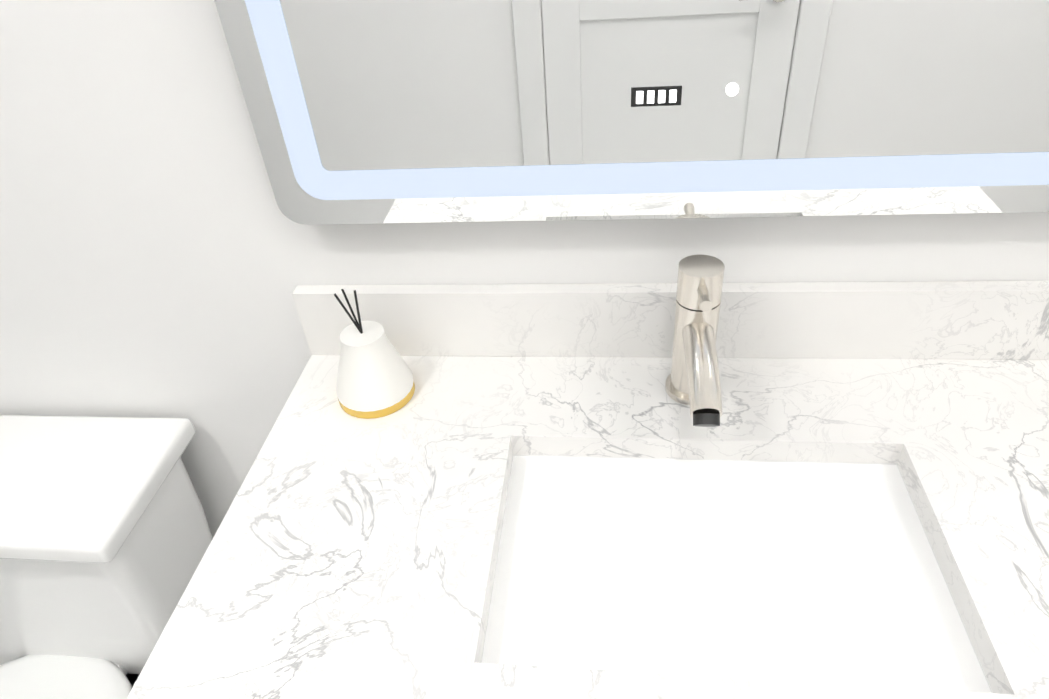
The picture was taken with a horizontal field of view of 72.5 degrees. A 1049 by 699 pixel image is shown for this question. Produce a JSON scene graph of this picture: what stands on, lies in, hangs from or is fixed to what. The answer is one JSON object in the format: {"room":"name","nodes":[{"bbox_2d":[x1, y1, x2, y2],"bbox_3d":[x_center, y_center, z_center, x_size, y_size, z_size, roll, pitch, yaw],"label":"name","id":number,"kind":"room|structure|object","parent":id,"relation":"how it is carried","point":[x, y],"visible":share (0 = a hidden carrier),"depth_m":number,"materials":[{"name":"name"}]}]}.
{"room":"bathroom","nodes":[
{"label":"bathroom","id":0,"kind":"room"},
{"bbox_2d":[0,0,1048,537],"bbox_3d":[-0.295,-0.190,0.894,3.719,2.360,0.100,0,38,7],"label":"wall","id":1,"kind":"structure","parent":0,"point":[162,254],"depth_m":0.86,"materials":[{"name":"white paint"}]},
{"bbox_2d":[215,0,1048,224],"bbox_3d":[0.145,-0.461,0.539,0.902,0.786,0.035,0,38,7],"label":"led mirror","id":2,"kind":"object","parent":1,"relation":"attached to","point":[391,111],"visible":1,"depth_m":0.70,"materials":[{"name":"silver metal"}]},
{"bbox_3d":[0.244,1.194,0.890,2.835,0.100,1.693,0,38,7],"label":"floor","id":3,"kind":"structure","parent":0,"visible":0},
{"bbox_2d":[0,415,212,698],"bbox_3d":[-0.724,0.613,1.050,0.444,0.762,0.701,0,38,7],"label":"toilet","id":4,"kind":"object","parent":3,"relation":"on","point":[106,538],"visible":0.85,"depth_m":1.02,"materials":[{"name":"white ceramic"}]},
{"bbox_2d":[127,281,1048,698],"bbox_3d":[0.216,0.489,0.919,1.008,0.982,0.588,0,38,7],"label":"bathroom vanity","id":5,"kind":"object","parent":3,"relation":"on","point":[537,491],"visible":0.96,"depth_m":0.73,"materials":[{"name":"white stone"}]},
{"bbox_2d":[334,289,414,418],"bbox_3d":[-0.187,-0.005,0.840,0.094,0.148,0.094,0,38,7],"label":"reed diffuser","id":6,"kind":"object","parent":5,"relation":"on","point":[375,379],"visible":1,"depth_m":0.83,"materials":[{"name":"white ceramic"}]},
{"bbox_2d":[665,254,724,426],"bbox_3d":[0.185,0.015,0.752,0.058,0.169,0.174,0,38,7],"label":"faucet","id":7,"kind":"object","parent":5,"relation":"on","point":[693,380],"visible":1,"depth_m":0.74,"materials":[{"name":"silver metal"}]}
]}

